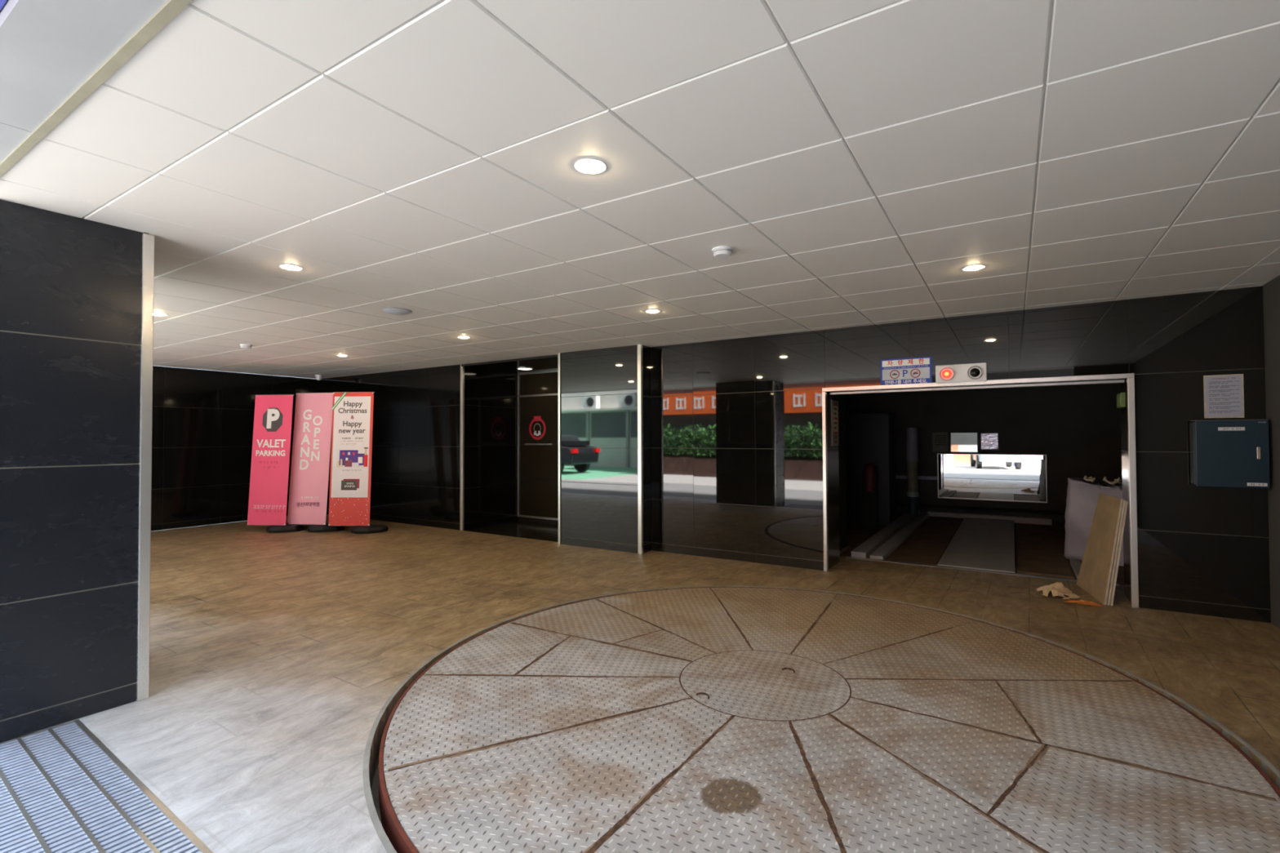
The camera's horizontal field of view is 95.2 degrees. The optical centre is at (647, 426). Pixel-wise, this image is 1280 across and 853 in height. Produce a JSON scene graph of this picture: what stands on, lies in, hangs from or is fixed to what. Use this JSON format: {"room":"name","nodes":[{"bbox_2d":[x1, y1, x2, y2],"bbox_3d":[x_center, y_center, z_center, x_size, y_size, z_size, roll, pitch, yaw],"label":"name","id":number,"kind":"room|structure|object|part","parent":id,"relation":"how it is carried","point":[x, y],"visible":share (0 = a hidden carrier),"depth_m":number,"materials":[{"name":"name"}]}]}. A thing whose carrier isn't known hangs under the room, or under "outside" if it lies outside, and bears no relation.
{"room":"parking garage","nodes":[
{"label":"parking garage","id":0,"kind":"room"},
{"bbox_2d":[0,200,142,742],"bbox_3d":[-2.773,0.196,2.817,0.022,2.428,0.518,-1,-1,32],"label":"wall pillar","id":1,"kind":"structure","parent":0,"point":[70,286],"depth_m":2.79,"materials":[{"name":"black tile"}]},
{"bbox_2d":[0,0,168,163],"bbox_3d":[-2.159,-1.284,1.955,21.700,0.504,0.224,-1,-1,32],"label":"wall","id":2,"kind":"structure","parent":0,"point":[49,48],"depth_m":1.60,"materials":[{"name":"white paint"}]},
{"bbox_2d":[0,0,7,10],"bbox_3d":[-2.365,-1.416,1.911,3.200,0.700,0.068,-1,-1,32],"label":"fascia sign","id":3,"kind":"object","parent":2,"relation":"attached to","point":[2,2],"visible":1,"depth_m":1.49,"materials":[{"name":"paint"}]},
{"bbox_2d":[151,365,316,531],"bbox_3d":[-7.380,0.316,8.390,0.022,2.428,5.200,-1,-1,32],"label":"wall","id":4,"kind":"structure","parent":0,"point":[202,420],"depth_m":9.12,"materials":[{"name":"black tile"}]},
{"bbox_2d":[316,364,460,530],"bbox_3d":[-4.347,0.327,9.570,3.870,2.428,0.022,-1,-1,32],"label":"wall","id":5,"kind":"structure","parent":0,"point":[415,459],"depth_m":9.11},
{"bbox_2d":[460,364,464,530],"bbox_3d":[-2.702,0.301,8.533,0.050,2.428,0.034,-1,-1,32],"label":"trim","id":6,"kind":"structure","parent":5,"relation":"attached to","point":[462,368],"depth_m":8.52,"materials":[{"name":"silver metal"}]},
{"bbox_2d":[463,366,518,530],"bbox_3d":[-2.404,0.309,9.009,0.022,2.428,1.130,-1,-1,32],"label":"wall","id":7,"kind":"structure","parent":0,"point":[491,397],"depth_m":8.98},
{"bbox_2d":[517,369,558,524],"bbox_3d":[-1.338,0.322,8.978,1.800,2.385,0.093,-1,-1,32],"label":"door","id":8,"kind":"structure","parent":7,"relation":"in","point":[537,392],"depth_m":9.24,"materials":[{"name":"glass"}]},
{"bbox_2d":[528,416,546,439],"bbox_3d":[-1.740,0.023,9.248,0.350,0.375,0.006,-1,-1,32],"label":"window sticker","id":9,"kind":"object","parent":8,"relation":"attached to","point":[535,418],"visible":1,"depth_m":9.24,"materials":[{"name":"red plastic"}]},
{"bbox_3d":[-1.317,1.480,8.983,1.800,0.070,0.030,-1,-1,32],"label":"sill","id":10,"kind":"part","parent":8,"relation":"part of","materials":[{"name":"metal"}]},
{"bbox_3d":[-1.712,0.280,9.173,0.560,0.025,0.025,-1,-1,32],"label":"handle","id":11,"kind":"part","parent":8,"relation":"part of","materials":[{"name":"silver metal"}]},
{"bbox_3d":[-1.320,-0.680,9.014,1.782,0.330,0.012,-1,-1,32],"label":"transom pane","id":12,"kind":"part","parent":8,"relation":"part of","materials":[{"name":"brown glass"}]},
{"bbox_2d":[560,344,638,553],"bbox_3d":[-0.592,0.267,7.108,1.190,2.428,0.022,-1,-1,32],"label":"wall","id":13,"kind":"structure","parent":0,"point":[599,386],"depth_m":7.08,"materials":[{"name":"black glass"}]},
{"bbox_2d":[558,352,560,544],"bbox_3d":[-1.110,0.275,7.425,0.035,2.428,0.034,-1,-1,32],"label":"trim","id":14,"kind":"structure","parent":13,"relation":"attached to","point":[559,353],"depth_m":7.41,"materials":[{"name":"silver metal"}]},
{"bbox_2d":[637,344,643,554],"bbox_3d":[-0.080,0.259,6.776,0.050,2.428,0.042,-1,-1,32],"label":"trim","id":15,"kind":"structure","parent":13,"relation":"attached to","point":[640,406],"depth_m":6.76,"materials":[{"name":"silver metal"}]},
{"bbox_2d":[0,0,1279,378],"bbox_3d":[-1.927,-1.099,5.668,12.350,0.338,6.327,-1,-1,32],"label":"ceiling","id":16,"kind":"structure","parent":0,"point":[852,157],"depth_m":2.35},
{"bbox_2d":[153,312,167,315],"bbox_3d":[-4.222,-0.966,5.041,0.128,0.016,0.128,-1,-1,32],"label":"recessed light","id":17,"kind":"object","parent":16,"relation":"in","point":[154,313],"visible":0.8,"depth_m":5.03,"materials":[{"name":"white"}]},
{"bbox_2d":[240,343,252,348],"bbox_3d":[-4.606,-0.917,6.708,0.120,0.043,0.120,-1,-1,32],"label":"smoke detector","id":18,"kind":"object","parent":16,"relation":"attached to","point":[242,345],"visible":1,"depth_m":6.67,"materials":[{"name":"white plastic"}]},
{"bbox_2d":[279,264,302,270],"bbox_3d":[-2.243,-0.999,3.679,0.128,0.016,0.128,-1,-1,32],"label":"recessed light","id":19,"kind":"object","parent":16,"relation":"in","point":[290,267],"visible":1,"depth_m":3.66,"materials":[{"name":"white plastic"}]},
{"bbox_2d":[282,265,299,270],"bbox_3d":[-2.243,-0.999,3.679,0.092,0.016,0.092,-1,-1,32],"label":"diffuser","id":20,"kind":"object","parent":19,"relation":"attached to","point":[286,267],"depth_m":3.66,"materials":[{"name":"white plastic"}]},
{"bbox_2d":[315,374,322,380],"bbox_3d":[-5.589,-0.831,9.942,0.120,0.090,0.120,-1,-1,32],"label":"security camera","id":21,"kind":"object","parent":16,"relation":"attached to","point":[318,377],"visible":1,"depth_m":9.91,"materials":[{"name":"white plastic"}]},
{"bbox_2d":[382,307,412,315],"bbox_3d":[-2.116,-0.969,4.938,0.236,0.024,0.236,-1,-1,32],"label":"ceiling speaker","id":22,"kind":"object","parent":16,"relation":"attached to","point":[397,311],"visible":1,"depth_m":4.88,"materials":[{"name":"plastic"}]},
{"bbox_2d":[457,336,470,338],"bbox_3d":[-1.962,-0.952,6.258,0.128,0.016,0.128,-1,-1,32],"label":"recessed light","id":23,"kind":"object","parent":16,"relation":"in","point":[462,337],"visible":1,"depth_m":6.23,"materials":[{"name":"white"}]},
{"bbox_2d":[516,367,533,369],"bbox_3d":[-1.838,-0.866,8.774,0.240,0.013,0.240,-1,-1,32],"label":"recessed light","id":24,"kind":"object","parent":16,"relation":"in","point":[518,368],"visible":1,"depth_m":8.70,"materials":[{"name":"metal"}]},
{"bbox_2d":[574,158,606,173],"bbox_3d":[-0.226,-1.032,2.323,0.128,0.016,0.128,-1,-1,32],"label":"recessed light","id":25,"kind":"object","parent":16,"relation":"in","point":[588,166],"visible":1,"depth_m":2.31,"materials":[{"name":"white plastic"}]},
{"bbox_2d":[578,160,601,172],"bbox_3d":[-0.226,-1.032,2.323,0.092,0.016,0.092,-1,-1,32],"label":"diffuser","id":26,"kind":"object","parent":25,"relation":"attached to","point":[584,166],"depth_m":2.31,"materials":[{"name":"white plastic"}]},
{"bbox_2d":[645,309,660,313],"bbox_3d":[0.047,-0.983,5.001,0.128,0.016,0.128,-1,-1,32],"label":"recessed light","id":27,"kind":"object","parent":16,"relation":"in","point":[652,311],"visible":1,"depth_m":4.97,"materials":[{"name":"white"}]},
{"bbox_2d":[647,310,657,313],"bbox_3d":[0.047,-0.983,5.001,0.092,0.016,0.092,-1,-1,32],"label":"diffuser","id":28,"kind":"object","parent":27,"relation":"attached to","point":[648,311],"depth_m":4.98,"materials":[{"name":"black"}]},
{"bbox_2d":[711,245,733,258],"bbox_3d":[0.433,-0.997,3.356,0.120,0.043,0.120,-1,-1,32],"label":"smoke detector","id":29,"kind":"object","parent":16,"relation":"attached to","point":[721,251],"visible":1,"depth_m":3.32,"materials":[{"name":"white plastic"}]},
{"bbox_2d":[962,264,985,271],"bbox_3d":[2.092,-1.014,3.745,0.128,0.016,0.128,-1,-1,32],"label":"recessed light","id":30,"kind":"object","parent":16,"relation":"in","point":[975,267],"visible":1,"depth_m":3.73,"materials":[{"name":"white"}]},
{"bbox_2d":[965,265,982,270],"bbox_3d":[2.092,-1.014,3.745,0.092,0.016,0.092,-1,-1,32],"label":"diffuser","id":31,"kind":"object","parent":30,"relation":"attached to","point":[971,267],"depth_m":3.72,"materials":[{"name":"white plastic"}]},
{"bbox_2d":[0,512,1279,852],"bbox_3d":[-0.300,1.636,7.494,12.900,0.304,11.730,-1,-1,32],"label":"floor","id":32,"kind":"structure","parent":0,"point":[275,659],"depth_m":3.99,"materials":[{"name":"concrete"}]},
{"bbox_2d":[0,719,213,852],"bbox_3d":[-0.945,1.388,1.184,4.801,0.031,0.651,-1,-1,35],"label":"drain grate","id":33,"kind":"object","parent":32,"relation":"on","point":[62,790],"visible":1,"depth_m":2.18,"materials":[{"name":"metal"}]},
{"bbox_3d":[-0.930,1.390,1.204,4.800,0.028,0.012,-1,-1,35],"label":"cross rail","id":34,"kind":"part","parent":33,"relation":"part of","materials":[{"name":"metal"}]},
{"bbox_3d":[-0.874,1.391,1.286,4.800,0.028,0.012,-1,-1,35],"label":"cross rail","id":35,"kind":"part","parent":33,"relation":"part of","materials":[{"name":"metal"}]},
{"bbox_3d":[-0.817,1.392,1.369,4.800,0.028,0.012,-1,-1,35],"label":"cross rail","id":36,"kind":"part","parent":33,"relation":"part of","materials":[{"name":"metal"}]},
{"bbox_2d":[247,394,304,533],"bbox_3d":[-5.425,0.527,8.550,0.755,1.998,0.377,0,-1,6],"label":"banner stand","id":37,"kind":"object","parent":32,"relation":"on","point":[273,416],"visible":1,"depth_m":8.52,"materials":[{"name":"fabric"}]},
{"bbox_3d":[-5.505,1.425,8.452,0.608,0.018,0.018,0,-5,6],"label":"rod","id":38,"kind":"part","parent":37,"relation":"part of","materials":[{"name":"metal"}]},
{"bbox_2d":[253,505,285,509],"bbox_3d":[-5.466,1.165,8.458,0.498,0.055,0.002,0,-5,7],"label":"print","id":39,"kind":"object","parent":37,"relation":"on","point":[254,505],"depth_m":8.46},
{"bbox_3d":[-5.497,-0.462,8.622,0.608,0.018,0.018,0,-5,6],"label":"rod","id":40,"kind":"part","parent":37,"relation":"part of","materials":[{"name":"metal"}]},
{"bbox_2d":[287,392,344,532],"bbox_3d":[-4.864,0.509,8.581,0.785,2.031,0.377,0,-1,6],"label":"banner stand","id":41,"kind":"object","parent":32,"relation":"on","point":[313,424],"visible":0.97,"depth_m":8.59,"materials":[{"name":"pink fabric"}]},
{"bbox_3d":[-4.945,-0.495,8.707,0.608,0.018,0.018,0,-6,6],"label":"rod","id":42,"kind":"part","parent":41,"relation":"part of","materials":[{"name":"metal"}]},
{"bbox_2d":[328,391,388,533],"bbox_3d":[-4.174,0.506,8.436,0.804,2.026,0.377,0,-1,2],"label":"banner stand","id":43,"kind":"object","parent":32,"relation":"on","point":[351,454],"visible":1,"depth_m":8.42,"materials":[{"name":"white fabric"}]},
{"bbox_2d":[344,459,352,466],"bbox_3d":[-4.308,0.531,8.424,0.110,0.100,0.002,0,-4,2],"label":"picture","id":44,"kind":"object","parent":43,"relation":"attached to","point":[348,463],"depth_m":8.42},
{"bbox_2d":[339,449,358,465],"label":"picture","id":45,"kind":"object","parent":43,"relation":"attached to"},
{"bbox_2d":[341,480,356,489],"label":"picture","id":46,"kind":"object","parent":43,"relation":"attached to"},
{"bbox_3d":[-4.270,1.419,8.373,0.608,0.018,0.018,0,-4,2],"label":"rod","id":47,"kind":"part","parent":43,"relation":"part of","materials":[{"name":"metal"}]},
{"bbox_3d":[-4.274,-0.496,8.509,0.608,0.018,0.018,0,-4,2],"label":"rod","id":48,"kind":"part","parent":43,"relation":"part of","materials":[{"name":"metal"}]},
{"bbox_2d":[351,462,359,467],"bbox_3d":[-4.203,0.555,8.416,0.100,0.070,0.006,0,-4,2],"label":"picture","id":49,"kind":"object","parent":43,"relation":"attached to","point":[353,464],"depth_m":8.41},
{"bbox_2d":[357,457,362,463],"bbox_3d":[-4.135,0.485,8.420,0.065,0.090,0.003,0,-4,2],"label":"picture","id":50,"kind":"object","parent":43,"relation":"attached to","point":[360,459],"depth_m":8.42},
{"bbox_2d":[356,453,364,465],"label":"picture","id":51,"kind":"object","parent":43,"relation":"attached to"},
{"bbox_2d":[363,454,368,466],"bbox_3d":[-4.055,0.494,8.416,0.055,0.170,0.004,0,-4,2],"label":"picture","id":52,"kind":"object","parent":43,"relation":"attached to","point":[366,456],"depth_m":8.42},
{"bbox_2d":[362,585,1279,852],"bbox_3d":[0.696,1.479,3.245,4.098,0.153,4.098,-1,-1,32],"label":"ring","id":53,"kind":"object","parent":32,"relation":"on","point":[367,772],"visible":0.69,"depth_m":2.81,"materials":[{"name":"metal"}]},
{"bbox_2d":[378,586,1279,852],"bbox_3d":[0.696,1.476,3.245,3.975,0.180,3.975,-1,-1,36],"label":"turntable","id":54,"kind":"object","parent":32,"relation":"on","point":[708,719],"visible":1,"depth_m":2.56,"materials":[{"name":"metal"}]},
{"bbox_3d":[-0.921,1.421,3.706,0.582,0.011,0.963,-1,-1,19],"label":"checker plate","id":55,"kind":"part","parent":54,"relation":"part of","materials":[{"name":"metal"}]},
{"bbox_3d":[-0.536,1.403,2.812,1.508,0.011,0.949,0,-1,2],"label":"checker plate","id":56,"kind":"part","parent":54,"relation":"part of","materials":[{"name":"metal"}]},
{"bbox_3d":[-0.381,1.396,2.491,1.000,0.010,1.517,-1,-1,32],"label":"checker plate","id":57,"kind":"part","parent":54,"relation":"part of","materials":[{"name":"metal"}]},
{"bbox_3d":[-0.348,1.430,4.323,1.027,0.010,0.816,-1,-1,32],"label":"checker plate","id":58,"kind":"part","parent":54,"relation":"part of","materials":[{"name":"metal"}]},
{"bbox_3d":[-0.286,1.413,3.426,0.956,0.010,0.705,-1,-1,32],"label":"checker plate","id":59,"kind":"part","parent":54,"relation":"part of","materials":[{"name":"metal"}]},
{"bbox_3d":[0.155,1.419,3.803,0.646,0.010,0.420,-1,-1,32],"label":"checker plate","id":60,"kind":"part","parent":54,"relation":"part of","materials":[{"name":"metal"}]},
{"bbox_3d":[0.108,1.430,4.394,1.009,0.011,1.568,0,-1,-4],"label":"checker plate","id":61,"kind":"part","parent":54,"relation":"part of","materials":[{"name":"metal"}]},
{"bbox_3d":[0.457,1.384,1.983,0.999,0.010,1.544,-1,-1,32],"label":"checker plate","id":62,"kind":"part","parent":54,"relation":"part of","materials":[{"name":"metal"}]},
{"bbox_3d":[0.637,1.405,3.218,0.906,0.012,0.906,-1,-1,32],"label":"hub plate","id":63,"kind":"part","parent":54,"relation":"part of","materials":[{"name":"metal"}]},
{"bbox_3d":[0.808,1.430,4.543,1.124,0.010,1.613,-1,-1,32],"label":"checker plate","id":64,"kind":"part","parent":54,"relation":"part of","materials":[{"name":"metal"}]},
{"bbox_3d":[1.639,1.417,4.026,1.041,0.010,1.617,-1,-1,32],"label":"checker plate","id":65,"kind":"part","parent":54,"relation":"part of","materials":[{"name":"metal"}]},
{"bbox_3d":[0.779,1.382,1.969,0.858,0.011,1.530,0,-1,-23],"label":"checker plate","id":66,"kind":"part","parent":54,"relation":"part of","materials":[{"name":"metal"}]},
{"bbox_3d":[1.193,1.391,2.500,0.876,0.010,0.703,-1,-1,32],"label":"checker plate","id":67,"kind":"part","parent":54,"relation":"part of","materials":[{"name":"metal"}]},
{"bbox_3d":[1.520,1.400,3.070,0.888,0.010,0.655,-1,-1,32],"label":"checker plate","id":68,"kind":"part","parent":54,"relation":"part of","materials":[{"name":"metal"}]},
{"bbox_3d":[1.957,1.404,3.382,1.627,0.011,1.038,0,-1,-30],"label":"checker plate","id":69,"kind":"part","parent":54,"relation":"part of","materials":[{"name":"metal"}]},
{"bbox_3d":[1.710,1.380,2.013,1.096,0.011,0.747,1,-1,-41],"label":"checker plate","id":70,"kind":"part","parent":54,"relation":"part of","materials":[{"name":"metal"}]},
{"bbox_3d":[2.225,1.393,2.839,0.914,0.010,1.063,-1,-1,32],"label":"checker plate","id":71,"kind":"part","parent":54,"relation":"part of","materials":[{"name":"metal"}]},
{"bbox_2d":[861,461,878,528],"bbox_3d":[3.379,1.028,8.841,0.224,1.000,0.200,-1,-1,32],"label":"fire extinguisher","id":72,"kind":"object","parent":32,"relation":"on","point":[869,495],"visible":1,"depth_m":8.77,"materials":[{"name":"red metal"}]},
{"bbox_2d":[845,412,896,525],"bbox_3d":[3.454,0.665,9.502,1.000,1.750,0.610,-1,-1,32],"label":"tall cabinet","id":73,"kind":"object","parent":32,"relation":"on","point":[869,437],"visible":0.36,"depth_m":9.18,"materials":[{"name":"paint"}]},
{"bbox_3d":[3.075,0.680,9.385,0.480,1.680,0.010,-1,-1,32],"label":"door","id":74,"kind":"part","parent":73,"relation":"part of","materials":[{"name":"black plastic"}]},
{"bbox_3d":[3.515,0.673,9.109,0.480,1.680,0.010,-1,-1,32],"label":"door","id":75,"kind":"part","parent":73,"relation":"part of","materials":[{"name":"black plastic"}]},
{"bbox_2d":[851,509,919,558],"bbox_3d":[3.552,1.475,8.431,0.160,0.090,4.500,-1,-1,32],"label":"rail","id":76,"kind":"object","parent":32,"relation":"on","point":[866,548],"visible":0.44,"depth_m":7.50,"materials":[{"name":"grey metal"}]},
{"bbox_2d":[906,427,918,518],"bbox_3d":[4.396,0.780,9.684,0.180,1.520,0.180,-1,-1,32],"label":"column","id":77,"kind":"structure","parent":32,"relation":"on","point":[912,451],"depth_m":9.62,"materials":[{"name":"black metal"}]},
{"bbox_2d":[870,511,1081,579],"bbox_3d":[4.436,1.460,7.789,1.940,0.090,4.350,-1,-1,32],"label":"platform","id":78,"kind":"object","parent":32,"relation":"on","point":[986,542],"visible":0.81,"depth_m":7.20,"materials":[{"name":"grey steel"},{"name":"rusty brown steel"},{"name":"dark paint"}]},
{"bbox_2d":[896,502,1065,523],"bbox_3d":[5.363,1.482,10.232,4.800,0.130,0.476,-1,-1,32],"label":"step","id":79,"kind":"structure","parent":32,"relation":"on","point":[1056,517],"depth_m":9.82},
{"bbox_2d":[1035,582,1079,599],"bbox_3d":[3.464,1.369,4.938,0.305,0.107,0.356,-1,-1,32],"label":"wrapping paper","id":80,"kind":"object","parent":32,"relation":"on","point":[1057,588],"visible":1,"depth_m":4.90,"materials":[{"name":"beige paper"}]},
{"bbox_2d":[1063,599,1103,606],"bbox_3d":[3.480,1.403,4.660,0.260,0.031,0.095,-1,-1,32],"label":"tape","id":81,"kind":"object","parent":32,"relation":"on","point":[1080,602],"visible":1,"depth_m":4.64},
{"bbox_2d":[1064,475,1124,566],"bbox_3d":[4.979,1.012,6.423,0.356,0.945,0.620,1,-1,-40],"label":"leaning board","id":82,"kind":"object","parent":32,"relation":"on","point":[1082,495],"visible":0.52,"depth_m":6.44,"materials":[{"name":"paint"}]},
{"bbox_2d":[1076,493,1123,604],"bbox_3d":[3.848,1.009,4.954,0.177,0.838,0.697,-1,-1,21],"label":"leaning board","id":83,"kind":"object","parent":32,"relation":"on","point":[1095,570],"visible":1,"depth_m":4.92,"materials":[{"name":"brown wood"}]},
{"bbox_2d":[1106,499,1125,605],"bbox_3d":[3.863,1.013,4.944,0.172,0.829,0.697,-1,-1,21],"label":"leaning board","id":84,"kind":"object","parent":32,"relation":"on","point":[1123,501],"visible":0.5,"depth_m":4.68,"materials":[{"name":"brown wood"}]},
{"bbox_2d":[1109,501,1128,605],"bbox_3d":[3.878,1.017,4.934,0.168,0.821,0.697,-1,-1,21],"label":"leaning board","id":85,"kind":"object","parent":32,"relation":"on","point":[1111,603],"visible":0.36,"depth_m":4.67,"materials":[{"name":"beige wood"}]},
{"bbox_2d":[642,345,651,553],"bbox_3d":[-0.019,0.261,6.881,0.022,2.428,0.221,-1,-1,32],"label":"wall","id":86,"kind":"structure","parent":0,"point":[646,397],"depth_m":6.89,"materials":[{"name":"black stone"}]},
{"bbox_2d":[650,329,825,570],"bbox_3d":[0.925,0.249,6.432,2.060,2.428,0.022,-1,-1,32],"label":"wall","id":87,"kind":"structure","parent":0,"point":[737,432],"depth_m":6.36,"materials":[{"name":"black stone"}]},
{"bbox_2d":[826,392,839,568],"bbox_3d":[1.924,0.553,6.097,0.022,1.800,0.520,-1,-1,32],"label":"wall","id":88,"kind":"structure","parent":0,"point":[833,451],"depth_m":6.08,"materials":[{"name":"stone"}]},
{"bbox_2d":[822,391,828,571],"bbox_3d":[1.791,0.550,5.875,0.034,1.800,0.058,-1,-1,32],"label":"trim","id":89,"kind":"structure","parent":88,"relation":"attached to","point":[824,393],"depth_m":5.85,"materials":[{"name":"silver metal"}]},
{"bbox_2d":[831,400,839,445],"bbox_3d":[1.991,-0.035,6.187,0.012,0.480,0.260,-1,-1,32],"label":"sign","id":90,"kind":"object","parent":88,"relation":"attached to","point":[834,404],"visible":1,"depth_m":6.16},
{"bbox_2d":[650,368,1126,551],"bbox_3d":[-1.888,0.250,5.885,12.550,2.428,6.880,-1,-1,32],"label":"wall","id":91,"kind":"structure","parent":0,"point":[842,397],"depth_m":7.04,"materials":[{"name":"paint"}]},
{"bbox_2d":[822,373,1134,395],"bbox_3d":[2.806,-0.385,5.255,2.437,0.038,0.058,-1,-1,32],"label":"trim","id":92,"kind":"structure","parent":91,"relation":"attached to","point":[1109,376],"depth_m":5.09,"materials":[{"name":"silver metal"}]},
{"bbox_2d":[845,555,1119,586],"bbox_3d":[3.237,1.468,5.902,2.390,0.053,0.080,-1,-1,32],"label":"trim","id":93,"kind":"structure","parent":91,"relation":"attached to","point":[847,557],"depth_m":5.90,"materials":[{"name":"metal"}]},
{"bbox_2d":[824,299,1128,391],"bbox_3d":[2.806,-0.679,5.270,2.383,0.628,0.020,-1,-1,32],"label":"lintel","id":94,"kind":"object","parent":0,"point":[1090,339],"visible":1,"depth_m":5.08,"materials":[{"name":"black stone"}]},
{"bbox_2d":[880,356,932,385],"bbox_3d":[2.425,-0.515,5.483,0.444,0.254,0.016,-1,-1,32],"label":"notice sign","id":95,"kind":"object","parent":94,"relation":"attached to","point":[909,370],"visible":1,"depth_m":5.47,"materials":[{"name":"white plastic"}]},
{"bbox_2d":[935,362,986,383],"bbox_3d":[2.792,-0.474,5.204,0.400,0.160,0.096,-1,-1,32],"label":"box","id":96,"kind":"object","parent":94,"relation":"attached to","point":[971,372],"visible":1,"depth_m":5.18,"materials":[{"name":"white plastic"}]},
{"bbox_2d":[845,382,1122,511],"bbox_3d":[5.821,0.319,10.427,5.600,2.800,0.300,-1,-1,32],"label":"wall","id":97,"kind":"structure","parent":0,"point":[1077,428],"depth_m":9.91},
{"bbox_2d":[895,475,937,479],"bbox_3d":[4.314,0.947,11.133,2.180,0.060,0.075,-1,-1,32],"label":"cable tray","id":98,"kind":"object","parent":97,"relation":"attached to","point":[900,477],"visible":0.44,"depth_m":10.65,"materials":[{"name":"grey metal"}]},
{"bbox_2d":[932,431,949,451],"bbox_3d":[5.284,0.277,10.512,0.260,0.350,0.126,-1,-1,32],"label":"switch box","id":99,"kind":"object","parent":97,"relation":"attached to","point":[940,440],"visible":1,"depth_m":10.46,"materials":[{"name":"grey paint"}]},
{"bbox_2d":[950,431,977,452],"bbox_3d":[5.596,0.280,10.322,0.430,0.355,0.018,-1,-2,31],"label":"mirror","id":100,"kind":"object","parent":97,"relation":"attached to","point":[959,442],"visible":1,"depth_m":10.31,"materials":[{"name":"mirror"}]},
{"bbox_2d":[979,432,999,450],"bbox_3d":[5.925,0.257,10.114,0.290,0.310,0.023,-1,-2,33],"label":"notice","id":101,"kind":"object","parent":97,"relation":"attached to","point":[988,441],"visible":1,"depth_m":10.11,"materials":[{"name":"white paper"}]},
{"bbox_2d":[937,453,1047,502],"bbox_3d":[5.933,0.877,10.116,1.630,0.800,0.034,-1,-2,32],"label":"mirror","id":102,"kind":"object","parent":97,"relation":"attached to","point":[982,477],"visible":1,"depth_m":10.08,"materials":[{"name":"mirror"}]},
{"bbox_2d":[1120,380,1130,602],"bbox_3d":[3.944,0.522,4.792,0.022,1.800,0.450,-1,-1,32],"label":"wall","id":103,"kind":"structure","parent":0,"point":[1123,385],"depth_m":4.83,"materials":[{"name":"stone"}]},
{"bbox_2d":[1116,392,1125,408],"bbox_3d":[3.948,-0.217,4.871,0.033,0.120,0.240,-1,-1,32],"label":"junction box","id":104,"kind":"object","parent":103,"relation":"attached to","point":[1121,397],"visible":1,"depth_m":4.78,"materials":[{"name":"paint"}]},
{"bbox_2d":[1126,377,1138,608],"bbox_3d":[3.824,0.519,4.603,0.043,1.800,0.058,-1,-1,32],"label":"trim","id":105,"kind":"structure","parent":103,"relation":"attached to","point":[1133,534],"depth_m":4.58,"materials":[{"name":"silver metal"}]},
{"bbox_2d":[1127,285,1271,622],"bbox_3d":[4.144,0.200,4.418,0.765,2.428,0.022,-1,-1,32],"label":"wall","id":106,"kind":"structure","parent":0,"point":[1202,550],"depth_m":4.42,"materials":[{"name":"black tile"}]},
{"bbox_2d":[1203,373,1244,417],"bbox_3d":[4.268,-0.223,4.326,0.214,0.320,0.012,-1,-1,32],"label":"notice","id":107,"kind":"object","parent":106,"relation":"attached to","point":[1224,394],"visible":1,"depth_m":4.32,"materials":[{"name":"paper"}]},
{"bbox_2d":[1208,397,1239,400],"bbox_3d":[4.265,-0.202,4.321,0.161,0.018,0.001,-1,-1,32],"label":"print","id":108,"kind":"object","parent":107,"relation":"on","point":[1210,398],"depth_m":4.32},
{"bbox_2d":[1208,385,1239,388],"bbox_3d":[4.266,-0.295,4.322,0.164,0.018,0.001,-1,-1,32],"label":"print","id":109,"kind":"object","parent":107,"relation":"on","point":[1210,386],"depth_m":4.32},
{"bbox_2d":[1191,419,1270,488],"bbox_3d":[4.247,0.196,4.263,0.388,0.488,0.130,-1,-1,32],"label":"electrical box","id":110,"kind":"object","parent":106,"relation":"attached to","point":[1228,453],"visible":1,"depth_m":4.21,"materials":[{"name":"blue paint"}]},
{"bbox_2d":[1262,275,1279,629],"bbox_3d":[2.056,-1.258,0.111,0.300,5.200,10.736,-1,-1,32],"label":"wall","id":111,"kind":"structure","parent":0,"point":[1271,290],"depth_m":4.10,"materials":[{"name":"black tile"}]},
{"bbox_3d":[-3.131,0.208,3.358,1.224,2.428,0.022,-1,-1,32],"label":"wall","id":112,"kind":"structure","parent":0,"visible":0},
{"bbox_2d":[136,233,154,702],"bbox_3d":[-2.618,0.203,3.046,0.025,2.422,0.048,-1,-1,32],"label":"trim","id":113,"kind":"structure","parent":112,"relation":"attached to","point":[148,240],"depth_m":3.04,"materials":[{"name":"silver metal"}]},
{"bbox_3d":[-2.322,0.156,2.082,21.250,2.478,0.170,-1,-1,32],"label":"wall","id":114,"kind":"structure","parent":0,"visible":0},
{"bbox_2d":[0,0,192,177],"bbox_3d":[-2.106,-1.031,2.033,21.700,0.012,0.028,-1,-1,32],"label":"trim","id":115,"kind":"structure","parent":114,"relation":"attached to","point":[171,8],"depth_m":1.72,"materials":[{"name":"beige metal"}]}
]}

